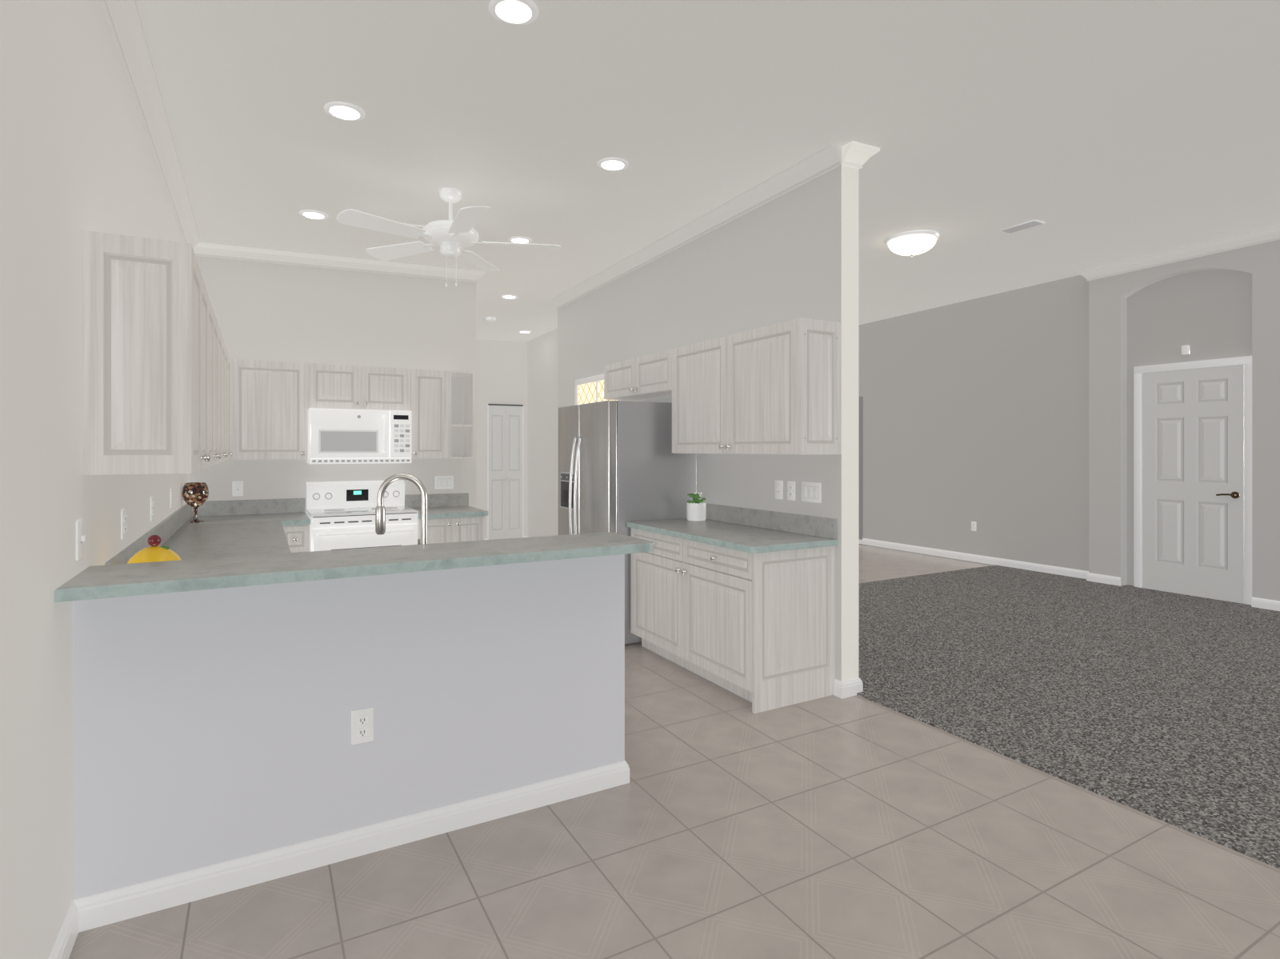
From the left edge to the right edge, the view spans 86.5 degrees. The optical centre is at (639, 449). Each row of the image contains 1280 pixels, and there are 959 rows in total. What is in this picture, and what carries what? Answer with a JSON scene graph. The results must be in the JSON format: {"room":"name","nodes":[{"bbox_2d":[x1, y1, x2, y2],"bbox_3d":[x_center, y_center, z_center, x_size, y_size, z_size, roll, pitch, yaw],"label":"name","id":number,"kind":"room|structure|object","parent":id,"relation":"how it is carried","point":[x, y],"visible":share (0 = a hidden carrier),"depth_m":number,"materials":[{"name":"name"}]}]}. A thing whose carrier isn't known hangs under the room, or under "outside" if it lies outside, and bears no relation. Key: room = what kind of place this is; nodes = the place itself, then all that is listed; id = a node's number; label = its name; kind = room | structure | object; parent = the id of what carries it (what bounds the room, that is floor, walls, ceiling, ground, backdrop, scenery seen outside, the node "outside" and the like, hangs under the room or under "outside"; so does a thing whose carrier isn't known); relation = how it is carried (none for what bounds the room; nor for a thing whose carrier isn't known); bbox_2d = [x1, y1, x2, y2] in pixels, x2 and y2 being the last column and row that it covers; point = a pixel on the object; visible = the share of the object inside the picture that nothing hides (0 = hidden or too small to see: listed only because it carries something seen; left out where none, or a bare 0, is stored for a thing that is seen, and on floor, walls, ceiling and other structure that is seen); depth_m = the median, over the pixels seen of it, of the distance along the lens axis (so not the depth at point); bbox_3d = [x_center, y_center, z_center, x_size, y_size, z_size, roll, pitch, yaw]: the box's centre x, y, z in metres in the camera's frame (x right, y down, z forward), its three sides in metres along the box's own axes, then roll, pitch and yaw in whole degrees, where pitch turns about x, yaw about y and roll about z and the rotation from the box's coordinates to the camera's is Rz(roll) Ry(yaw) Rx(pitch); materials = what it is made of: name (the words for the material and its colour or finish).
{"room":"kitchen","nodes":[
{"label":"kitchen","id":0,"kind":"room"},
{"bbox_2d":[0,0,187,958],"bbox_3d":[-0.545,-0.325,-0.133,0.130,3.450,12.300,0,0,-29],"label":"wall","id":1,"kind":"structure","parent":0,"point":[77,158],"depth_m":1.75,"materials":[{"name":"white paint"}]},
{"bbox_2d":[76,519,83,560],"bbox_3d":[-1.680,0.270,2.040,0.006,0.118,0.072,0,0,-29],"label":"light switch","id":2,"kind":"object","parent":1,"relation":"attached to","point":[79,546],"visible":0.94,"depth_m":2.02,"materials":[{"name":"white plastic"}]},
{"bbox_2d":[80,535,85,541],"bbox_3d":[-1.673,0.267,2.043,0.010,0.018,0.010,0,0,-29],"label":"toggle","id":3,"kind":"object","parent":2,"relation":"attached to","point":[82,538],"visible":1,"depth_m":2.04,"materials":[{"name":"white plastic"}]},
{"bbox_2d":[121,508,126,539],"bbox_3d":[-2.046,0.295,2.695,0.006,0.118,0.072,0,0,-29],"label":"outlet","id":4,"kind":"object","parent":1,"relation":"attached to","point":[123,523],"visible":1,"depth_m":2.68,"materials":[{"name":"white plastic"}]},
{"bbox_2d":[83,230,211,475],"bbox_3d":[-1.783,-0.297,2.506,0.277,0.750,0.816,0,0,-29],"label":"upper cabinet","id":5,"kind":"object","parent":1,"relation":"attached to","point":[156,379],"depth_m":2.16,"materials":[{"name":"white wood"}]},
{"bbox_2d":[150,496,153,520],"bbox_3d":[-2.441,0.295,3.402,0.006,0.118,0.072,0,0,-29],"label":"outlet","id":6,"kind":"object","parent":1,"relation":"attached to","point":[151,508],"visible":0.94,"depth_m":3.37,"materials":[{"name":"white plastic"}]},
{"bbox_2d":[99,0,204,256],"bbox_3d":[-0.420,-1.613,-0.137,0.082,0.284,12.170,0,0,-29],"label":"crown molding","id":7,"kind":"structure","parent":1,"relation":"attached to","point":[124,22],"depth_m":3.05,"materials":[{"name":"white paint"}]},
{"bbox_2d":[170,488,172,507],"bbox_3d":[-2.855,0.295,4.144,0.006,0.118,0.072,0,0,-29],"label":"outlet","id":8,"kind":"object","parent":1,"relation":"attached to","point":[171,498],"visible":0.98,"depth_m":4.13,"materials":[{"name":"white plastic"}]},
{"bbox_2d":[211,304,220,465],"bbox_3d":[-2.177,-0.297,3.211,0.277,0.750,0.800,0,0,-29],"label":"upper cabinet","id":9,"kind":"object","parent":1,"relation":"attached to","point":[215,330],"depth_m":3.45,"materials":[{"name":"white wood"}]},
{"bbox_2d":[220,333,227,462],"bbox_3d":[-2.567,-0.297,3.909,0.277,0.750,0.800,0,0,-29],"label":"upper cabinet","id":10,"kind":"object","parent":1,"relation":"attached to","point":[223,350],"depth_m":4.21,"materials":[{"name":"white wood"}]},
{"bbox_2d":[227,352,232,460],"bbox_3d":[-2.958,-0.297,4.608,0.277,0.750,0.800,0,0,-29],"label":"upper cabinet","id":11,"kind":"object","parent":1,"relation":"attached to","point":[229,454],"depth_m":4.84,"materials":[{"name":"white wood"}]},
{"bbox_2d":[48,760,629,958],"bbox_3d":[1.202,1.355,-1.247,1.831,0.090,8.650,0,0,-29],"label":"baseboard","id":12,"kind":"structure","parent":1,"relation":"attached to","point":[88,913],"depth_m":2.27,"materials":[{"name":"white wood"}]},
{"bbox_2d":[188,256,475,513],"bbox_3d":[-2.494,-0.325,5.749,2.205,3.450,0.130,0,0,-29],"label":"wall","id":13,"kind":"structure","parent":0,"point":[263,311],"depth_m":5.65,"materials":[{"name":"white paint"}]},
{"bbox_2d":[232,480,243,495],"bbox_3d":[-3.141,0.305,5.309,0.072,0.118,0.006,0,0,-29],"label":"light switch","id":14,"kind":"object","parent":13,"relation":"attached to","point":[235,485],"visible":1,"depth_m":5.31,"materials":[{"name":"white plastic"}]},
{"bbox_2d":[198,240,487,283],"bbox_3d":[-2.369,-1.553,5.703,2.197,0.164,0.092,0,0,-29],"label":"crown molding","id":15,"kind":"structure","parent":13,"relation":"attached to","point":[214,250],"depth_m":5.62,"materials":[{"name":"white paint"}]},
{"bbox_2d":[229,358,474,459],"bbox_3d":[-2.421,-0.297,5.514,2.098,0.750,0.347,0,0,-29],"label":"upper cabinet","id":16,"kind":"object","parent":13,"relation":"attached to","point":[272,403],"visible":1,"depth_m":5.36,"materials":[{"name":"white wood"}]},
{"bbox_2d":[306,408,411,463],"bbox_3d":[-2.278,-0.103,5.527,0.753,0.430,0.459,0,0,-29],"label":"microwave","id":17,"kind":"object","parent":16,"relation":"attached to","point":[343,436],"visible":1,"depth_m":5.35,"materials":[{"name":"white"}]},
{"bbox_2d":[440,370,451,459],"bbox_3d":[-1.691,-0.297,5.933,0.015,0.750,0.308,0,0,-29],"label":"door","id":18,"kind":"structure","parent":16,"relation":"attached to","point":[449,425],"depth_m":5.80,"materials":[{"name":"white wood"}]},
{"bbox_2d":[463,372,474,459],"bbox_3d":[-1.517,-0.297,6.030,0.016,0.750,0.308,0,0,-29],"label":"shelf","id":19,"kind":"object","parent":16,"relation":"attached to","point":[468,379],"depth_m":5.99,"materials":[{"name":"white wood"}]},
{"bbox_2d":[435,476,453,489],"bbox_3d":[-1.750,0.295,6.084,0.164,0.118,0.009,0,0,-29],"label":"light switch","id":20,"kind":"object","parent":13,"relation":"attached to","point":[441,487],"depth_m":6.08,"materials":[{"name":"white plastic"}]},
{"bbox_2d":[73,554,624,899],"bbox_3d":[-0.885,0.902,2.472,1.813,0.995,0.120,0,0,-29],"label":"wall","id":21,"kind":"structure","parent":0,"point":[211,727],"depth_m":2.30,"materials":[{"name":"white paint"}]},
{"bbox_2d":[54,532,653,602],"bbox_3d":[-0.836,0.386,2.420,1.848,0.035,0.409,0,0,-29],"label":"bar","id":22,"kind":"object","parent":21,"relation":"on","point":[113,581],"visible":1,"depth_m":2.22,"materials":[{"name":"laminate"}]},
{"bbox_2d":[351,707,373,744],"bbox_3d":[-0.961,0.958,2.355,0.072,0.118,0.008,0,0,-29],"label":"outlet","id":23,"kind":"object","parent":21,"relation":"attached to","point":[362,726],"visible":1,"depth_m":2.35,"materials":[{"name":"white plastic"}]},
{"bbox_2d":[356,727,367,737],"bbox_3d":[-0.960,0.979,2.353,0.032,0.028,0.004,0,0,-29],"label":"socket","id":24,"kind":"object","parent":23,"relation":"attached to","point":[362,732],"depth_m":2.35,"materials":[{"name":"white plastic"}]},
{"bbox_2d":[356,715,367,725],"bbox_3d":[-0.960,0.937,2.353,0.032,0.028,0.004,0,0,-29],"label":"socket","id":25,"kind":"object","parent":23,"relation":"attached to","point":[362,720],"depth_m":2.35,"materials":[{"name":"white plastic"}]},
{"bbox_2d":[476,339,527,539],"bbox_3d":[-2.517,-0.325,9.895,2.060,3.450,0.130,0,0,-29],"label":"wall","id":26,"kind":"structure","parent":0,"point":[501,372],"depth_m":10.04,"materials":[{"name":"white paint"}]},
{"bbox_2d":[487,404,523,539],"bbox_3d":[-1.988,0.365,10.077,0.544,2.070,0.059,0,0,-29],"label":"closet door","id":27,"kind":"structure","parent":26,"relation":"in","point":[505,469],"depth_m":10.07,"materials":[{"name":"white wood"}]},
{"bbox_2d":[527,328,557,537],"bbox_3d":[-0.928,-0.325,9.030,0.130,3.450,2.930,0,0,-29],"label":"wall","id":28,"kind":"structure","parent":0,"point":[542,435],"depth_m":9.72,"materials":[{"name":"white paint"}]},
{"bbox_2d":[68,544,1279,958],"bbox_3d":[2.465,1.450,4.814,15.000,0.100,18.000,0,0,-29],"label":"floor","id":29,"kind":"structure","parent":0,"point":[725,824],"depth_m":2.26,"materials":[{"name":"beige tile"}]},
{"bbox_2d":[284,521,310,552],"bbox_3d":[-2.659,0.974,5.217,0.194,0.852,0.633,0,0,-29],"label":"base cabinet","id":30,"kind":"object","parent":29,"relation":"on","point":[298,535],"depth_m":4.95,"materials":[{"name":"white wood"}]},
{"bbox_2d":[158,512,309,559],"bbox_3d":[-2.372,0.528,4.089,0.795,0.037,2.883,0,0,-29],"label":"countertop","id":31,"kind":"structure","parent":30,"relation":"on","point":[218,536],"depth_m":4.03,"materials":[{"name":"grey stone"}]},
{"bbox_2d":[126,535,181,563],"bbox_3d":[-1.766,0.409,2.473,0.200,0.199,0.200,0,0,-29],"label":"dish","id":32,"kind":"object","parent":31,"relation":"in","point":[154,552],"visible":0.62,"depth_m":2.44,"materials":[{"name":"yellow ceramic"}]},
{"bbox_2d":[181,482,208,523],"bbox_3d":[-3.120,0.371,4.774,0.160,0.275,0.160,0,0,-29],"label":"goblet","id":33,"kind":"object","parent":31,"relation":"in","point":[195,495],"visible":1,"depth_m":4.73,"materials":[{"name":"multicoloured glass"}]},
{"bbox_2d":[375,473,427,544],"bbox_3d":[-0.936,0.300,2.708,0.203,0.410,0.168,0,0,-29],"label":"faucet","id":34,"kind":"object","parent":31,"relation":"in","point":[380,519],"visible":0.62,"depth_m":2.71,"materials":[{"name":"silver metal"}]},
{"bbox_2d":[306,480,418,551],"bbox_3d":[-2.214,0.833,5.412,0.763,1.135,0.724,0,0,-29],"label":"range","id":35,"kind":"object","parent":29,"relation":"on","point":[350,524],"visible":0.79,"depth_m":5.28,"materials":[{"name":"white metal"}]},
{"bbox_2d":[306,505,418,517],"bbox_3d":[-2.209,0.489,5.403,0.763,0.012,0.563,0,0,-29],"label":"cooktop","id":36,"kind":"object","parent":35,"relation":"in","point":[326,511],"depth_m":5.31,"materials":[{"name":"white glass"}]},
{"bbox_2d":[312,524,418,551],"bbox_3d":[-2.057,0.875,5.131,0.745,0.580,0.082,0,0,-29],"label":"oven","id":37,"kind":"object","parent":35,"relation":"in","point":[346,536],"depth_m":5.11,"materials":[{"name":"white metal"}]},
{"bbox_2d":[417,515,487,543],"bbox_3d":[-1.668,0.974,5.771,0.531,0.852,0.633,0,0,-29],"label":"base cabinet","id":38,"kind":"object","parent":29,"relation":"on","point":[440,530],"depth_m":5.50,"materials":[{"name":"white wood"}]},
{"bbox_2d":[413,505,488,518],"bbox_3d":[-1.650,0.528,5.770,0.562,0.037,0.653,0,0,-29],"label":"countertop","id":39,"kind":"structure","parent":38,"relation":"on","point":[434,511],"depth_m":5.59,"materials":[{"name":"grey stone"}]},
{"bbox_2d":[558,400,695,643],"bbox_3d":[-0.152,0.520,5.322,0.806,1.730,0.930,0,0,-29],"label":"refrigerator","id":40,"kind":"object","parent":29,"relation":"on","point":[621,464],"visible":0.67,"depth_m":4.93,"materials":[{"name":"grey metal"}]},
{"bbox_2d":[558,404,587,621],"bbox_3d":[-0.539,0.485,5.396,0.073,1.660,0.419,0,0,-29],"label":"freezer","id":41,"kind":"object","parent":40,"relation":"in","point":[569,417],"depth_m":5.38,"materials":[{"name":"silver metal"}]},
{"bbox_2d":[631,528,680,665],"bbox_3d":[0.354,0.974,4.648,0.583,0.852,0.680,0,0,-29],"label":"base cabinet","id":42,"kind":"object","parent":29,"relation":"on","point":[655,574],"depth_m":4.48,"materials":[{"name":"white wood"}]},
{"bbox_2d":[680,538,835,713],"bbox_3d":[0.690,0.974,4.048,0.583,0.852,0.696,0,0,-29],"label":"base cabinet","id":43,"kind":"object","parent":29,"relation":"on","point":[740,602],"depth_m":3.78,"materials":[{"name":"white wood"}]},
{"bbox_2d":[626,519,837,554],"bbox_3d":[0.514,0.528,4.337,0.608,0.037,1.420,0,0,-29],"label":"countertop","id":44,"kind":"structure","parent":43,"relation":"on","point":[750,539],"depth_m":4.07,"materials":[{"name":"grey stone"}]},
{"bbox_2d":[686,492,706,520],"bbox_3d":[0.406,0.409,4.901,0.145,0.200,0.144,0,0,-29],"label":"potted plant","id":45,"kind":"object","parent":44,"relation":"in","point":[696,508],"visible":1,"depth_m":4.85,"materials":[{"name":"green plant"}]},
{"bbox_2d":[557,165,841,681],"bbox_3d":[0.172,-0.325,5.709,0.130,3.450,4.200,0,0,-29],"label":"wall","id":46,"kind":"structure","parent":0,"point":[777,260],"depth_m":4.66,"materials":[{"name":"grey paint"}]},
{"bbox_2d":[575,373,620,404],"bbox_3d":[-0.419,-0.205,6.605,0.021,1.030,1.020,0,0,-29],"label":"kitchen window","id":47,"kind":"structure","parent":46,"relation":"in","point":[589,390],"depth_m":6.74,"materials":[{"name":"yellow glass"}]},
{"bbox_2d":[604,350,667,400],"bbox_3d":[0.093,-0.572,5.396,0.307,0.293,1.089,0,0,-29],"label":"upper cabinet","id":48,"kind":"object","parent":46,"relation":"attached to","point":[644,378],"depth_m":5.31,"materials":[{"name":"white wood"}]},
{"bbox_2d":[668,336,722,453],"bbox_3d":[0.519,-0.345,4.636,0.307,0.746,0.652,0,0,-29],"label":"upper cabinet","id":49,"kind":"object","parent":46,"relation":"attached to","point":[694,370],"depth_m":4.56,"materials":[{"name":"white wood"}]},
{"bbox_2d":[550,144,841,309],"bbox_3d":[0.079,-1.630,5.655,0.082,0.168,4.204,0,0,-29],"label":"crown molding","id":50,"kind":"structure","parent":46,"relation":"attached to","point":[825,160],"depth_m":4.79,"materials":[{"name":"white paint"}]},
{"bbox_2d":[695,503,838,539],"bbox_3d":[0.770,0.452,4.480,0.020,0.114,1.420,0,0,-29],"label":"backsplash","id":51,"kind":"structure","parent":46,"relation":"attached to","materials":[{"name":"stone"}]},
{"bbox_2d":[774,480,782,499],"bbox_3d":[0.878,0.255,4.305,0.006,0.118,0.072,0,0,-29],"label":"light switch","id":52,"kind":"object","parent":46,"relation":"attached to","point":[778,484],"visible":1,"depth_m":4.30,"materials":[{"name":"white plastic"}]},
{"bbox_2d":[722,317,841,454],"bbox_3d":[0.841,-0.345,4.059,0.307,0.746,0.669,0,0,-29],"label":"upper cabinet","id":53,"kind":"object","parent":46,"relation":"attached to","point":[774,389],"depth_m":3.83,"materials":[{"name":"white wood"}]},
{"bbox_2d":[787,480,795,500],"bbox_3d":[0.934,0.255,4.205,0.006,0.118,0.072,0,0,-29],"label":"outlet","id":54,"kind":"object","parent":46,"relation":"attached to","point":[793,491],"visible":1,"depth_m":4.20,"materials":[{"name":"white plastic"}]},
{"bbox_2d":[801,481,820,503],"bbox_3d":[1.019,0.255,4.052,0.006,0.118,0.164,0,0,-29],"label":"light switch","id":55,"kind":"object","parent":46,"relation":"attached to","point":[813,485],"visible":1,"depth_m":4.04,"materials":[{"name":"white plastic"}]},
{"bbox_2d":[808,486,812,498],"bbox_3d":[1.015,0.255,4.050,0.004,0.066,0.032,0,0,-29],"label":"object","id":56,"kind":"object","parent":55,"relation":"attached to","point":[810,492],"depth_m":4.04,"materials":[{"name":"white plastic"}]},
{"bbox_2d":[813,487,817,498],"bbox_3d":[1.038,0.255,4.010,0.004,0.066,0.032,0,0,-29],"label":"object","id":57,"kind":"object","parent":55,"relation":"attached to","point":[815,492],"depth_m":4.01,"materials":[{"name":"white plastic"}]},
{"bbox_2d":[833,677,863,699],"bbox_3d":[0.591,1.355,4.958,0.165,0.090,2.520,0,0,-29],"label":"baseboard","id":58,"kind":"structure","parent":46,"relation":"attached to","point":[847,689],"depth_m":3.85,"materials":[{"name":"white wood"}]},
{"bbox_2d":[841,164,858,681],"bbox_3d":[1.197,-0.325,3.874,0.133,3.450,0.004,0,0,-29],"label":"column","id":59,"kind":"structure","parent":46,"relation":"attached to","point":[850,423],"depth_m":3.87,"materials":[{"name":"white paint"}]},
{"bbox_2d":[841,140,879,169],"bbox_3d":[0.260,-1.635,5.635,0.215,0.166,4.156,0,0,-29],"label":"cap","id":60,"kind":"object","parent":46,"relation":"attached to","point":[856,154],"visible":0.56,"depth_m":3.84,"materials":[{"name":"white paint"}]},
{"bbox_2d":[135,0,1279,341],"bbox_3d":[2.465,-1.816,4.814,15.000,0.790,18.000,0,0,-29],"label":"ceiling","id":61,"kind":"structure","parent":0,"point":[1095,133],"depth_m":3.54,"materials":[{"name":"paint"}]},
{"bbox_2d":[298,209,327,219],"bbox_3d":[-2.233,-1.604,4.651,0.184,0.010,0.184,0,0,-29],"label":"recessed light","id":62,"kind":"object","parent":61,"relation":"in","point":[313,214],"visible":1,"depth_m":4.65,"materials":[{"name":"white"}]},
{"bbox_2d":[324,101,365,121],"bbox_3d":[-1.425,-1.628,3.282,0.184,0.010,0.184,0,0,-29],"label":"recessed light","id":63,"kind":"object","parent":61,"relation":"in","point":[344,111],"visible":1,"depth_m":3.27,"materials":[{"name":"white"}]},
{"bbox_2d":[404,223,423,228],"bbox_3d":[-1.673,-1.621,4.988,0.360,0.009,0.170,0,0,-29],"label":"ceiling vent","id":64,"kind":"object","parent":61,"relation":"in","point":[419,226],"visible":0.04,"depth_m":4.93,"materials":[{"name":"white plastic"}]},
{"bbox_2d":[336,188,561,287],"bbox_3d":[-1.186,-1.339,4.283,1.344,0.602,1.302,0,0,-29],"label":"ceiling fan","id":65,"kind":"object","parent":61,"relation":"hanging from","point":[450,238],"visible":1,"depth_m":4.25,"materials":[{"name":"white metal"}]},
{"bbox_2d":[485,316,495,321],"bbox_3d":[-1.834,-1.603,8.370,0.128,0.036,0.128,0,0,-29],"label":"smoke detector","id":66,"kind":"object","parent":61,"relation":"attached to","point":[490,318],"visible":1,"depth_m":8.32,"materials":[{"name":"white plastic"}]},
{"bbox_2d":[500,294,517,299],"bbox_3d":[-1.397,-1.629,7.260,0.184,0.010,0.184,0,0,-29],"label":"recessed light","id":67,"kind":"object","parent":61,"relation":"in","point":[509,297],"visible":1,"depth_m":7.25,"materials":[{"name":"white"}]},
{"bbox_2d":[488,0,538,26],"bbox_3d":[-0.477,-1.656,2.568,0.184,0.010,0.184,0,0,-29],"label":"recessed light","id":68,"kind":"object","parent":61,"relation":"in","point":[518,13],"visible":1,"depth_m":2.57,"materials":[{"name":"white glass"}]},
{"bbox_2d":[508,236,531,243],"bbox_3d":[-0.943,-1.642,5.345,0.184,0.010,0.184,0,0,-29],"label":"recessed light","id":69,"kind":"object","parent":61,"relation":"in","point":[520,239],"visible":0.88,"depth_m":5.33,"materials":[{"name":"white glass"}]},
{"bbox_2d":[518,330,531,333],"bbox_3d":[-1.593,-1.626,9.405,0.184,0.010,0.184,0,0,-29],"label":"recessed light","id":70,"kind":"object","parent":61,"relation":"in","point":[525,331],"visible":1,"depth_m":9.37,"materials":[{"name":"white"}]},
{"bbox_2d":[596,157,628,171],"bbox_3d":[-0.159,-1.666,3.979,0.184,0.010,0.184,0,0,-29],"label":"recessed light","id":71,"kind":"object","parent":61,"relation":"in","point":[613,164],"visible":0.98,"depth_m":3.97,"materials":[{"name":"white"}]},
{"bbox_2d":[884,229,939,258],"bbox_3d":[2.271,-1.684,5.677,0.424,0.172,0.424,0,0,-29],"label":"ceiling light","id":72,"kind":"object","parent":61,"relation":"attached to","point":[912,243],"visible":1,"depth_m":5.56,"materials":[{"name":"white glass"}]},
{"bbox_2d":[998,220,1045,233],"bbox_3d":[3.083,-1.798,5.494,0.150,0.009,0.300,0,0,-29],"label":"ceiling vent","id":73,"kind":"object","parent":61,"relation":"in","point":[1024,226],"visible":0.98,"depth_m":5.47,"materials":[{"name":"white plastic"}]},
{"bbox_2d":[803,486,807,497],"bbox_3d":[0.993,0.255,4.090,0.004,0.066,0.032,0,0,-29],"label":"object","id":74,"kind":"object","parent":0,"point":[805,491],"depth_m":4.09,"materials":[{"name":"white plastic"}]},
{"bbox_2d":[858,269,1251,585],"bbox_3d":[3.746,-0.325,9.399,0.230,3.450,7.645,0,0,-29],"label":"wall","id":75,"kind":"structure","parent":0,"point":[976,410],"depth_m":8.06,"materials":[{"name":"grey paint"}]},
{"bbox_2d":[858,396,862,544],"bbox_3d":[3.047,0.310,10.397,0.011,2.180,0.920,0,0,-29],"label":"trim","id":76,"kind":"structure","parent":75,"relation":"attached to","point":[860,468],"depth_m":10.02,"materials":[{"name":"grey"}]},
{"bbox_2d":[971,521,975,531],"bbox_3d":[4.142,0.954,8.443,0.008,0.118,0.072,0,0,-29],"label":"outlet","id":77,"kind":"object","parent":75,"relation":"attached to","point":[973,526],"visible":1,"depth_m":8.44,"materials":[{"name":"white plastic"}]},
{"bbox_2d":[858,538,1120,586],"bbox_3d":[3.331,1.347,9.797,0.106,0.090,6.545,0,0,-29],"label":"baseboard","id":78,"kind":"structure","parent":75,"relation":"attached to","point":[1097,578],"depth_m":8.14,"materials":[{"name":"white wood"}]},
{"bbox_2d":[1181,344,1189,355],"bbox_3d":[5.229,-0.955,6.516,0.040,0.085,0.055,0,0,-29],"label":"door chime","id":79,"kind":"object","parent":75,"relation":"attached to","point":[1185,350],"visible":0.9,"depth_m":6.50,"materials":[{"name":"white plastic"}]},
{"bbox_2d":[1133,356,1251,604],"bbox_3d":[5.228,0.276,6.464,0.092,2.225,0.955,0,0,-29],"label":"door","id":80,"kind":"structure","parent":75,"relation":"in","point":[1192,482],"depth_m":6.44,"materials":[{"name":"white wood"}]},
{"bbox_2d":[856,564,1279,868],"bbox_3d":[4.963,1.394,2.229,4.900,0.012,11.050,0,0,-29],"label":"floor","id":81,"kind":"structure","parent":0,"point":[1162,706],"depth_m":4.05,"materials":[{"name":"grey carpet"}]},
{"bbox_2d":[1088,240,1279,600],"bbox_3d":[7.272,-0.325,2.895,0.220,3.450,9.960,0,0,-29],"label":"wall","id":82,"kind":"structure","parent":0,"point":[1107,429],"depth_m":6.72,"materials":[{"name":"grey paint"}]},
{"bbox_2d":[1076,225,1279,280],"bbox_3d":[7.159,-1.908,2.879,0.172,0.252,10.042,0,0,-29],"label":"crown molding","id":83,"kind":"structure","parent":82,"relation":"attached to","point":[1240,241],"depth_m":6.40,"materials":[{"name":"white paint"}]},
{"bbox_2d":[1251,596,1279,611],"bbox_3d":[7.499,1.347,2.246,0.016,0.090,8.605,0,0,-29],"label":"baseboard","id":84,"kind":"structure","parent":82,"relation":"attached to","point":[1266,604],"depth_m":5.91,"materials":[{"name":"white wood"}]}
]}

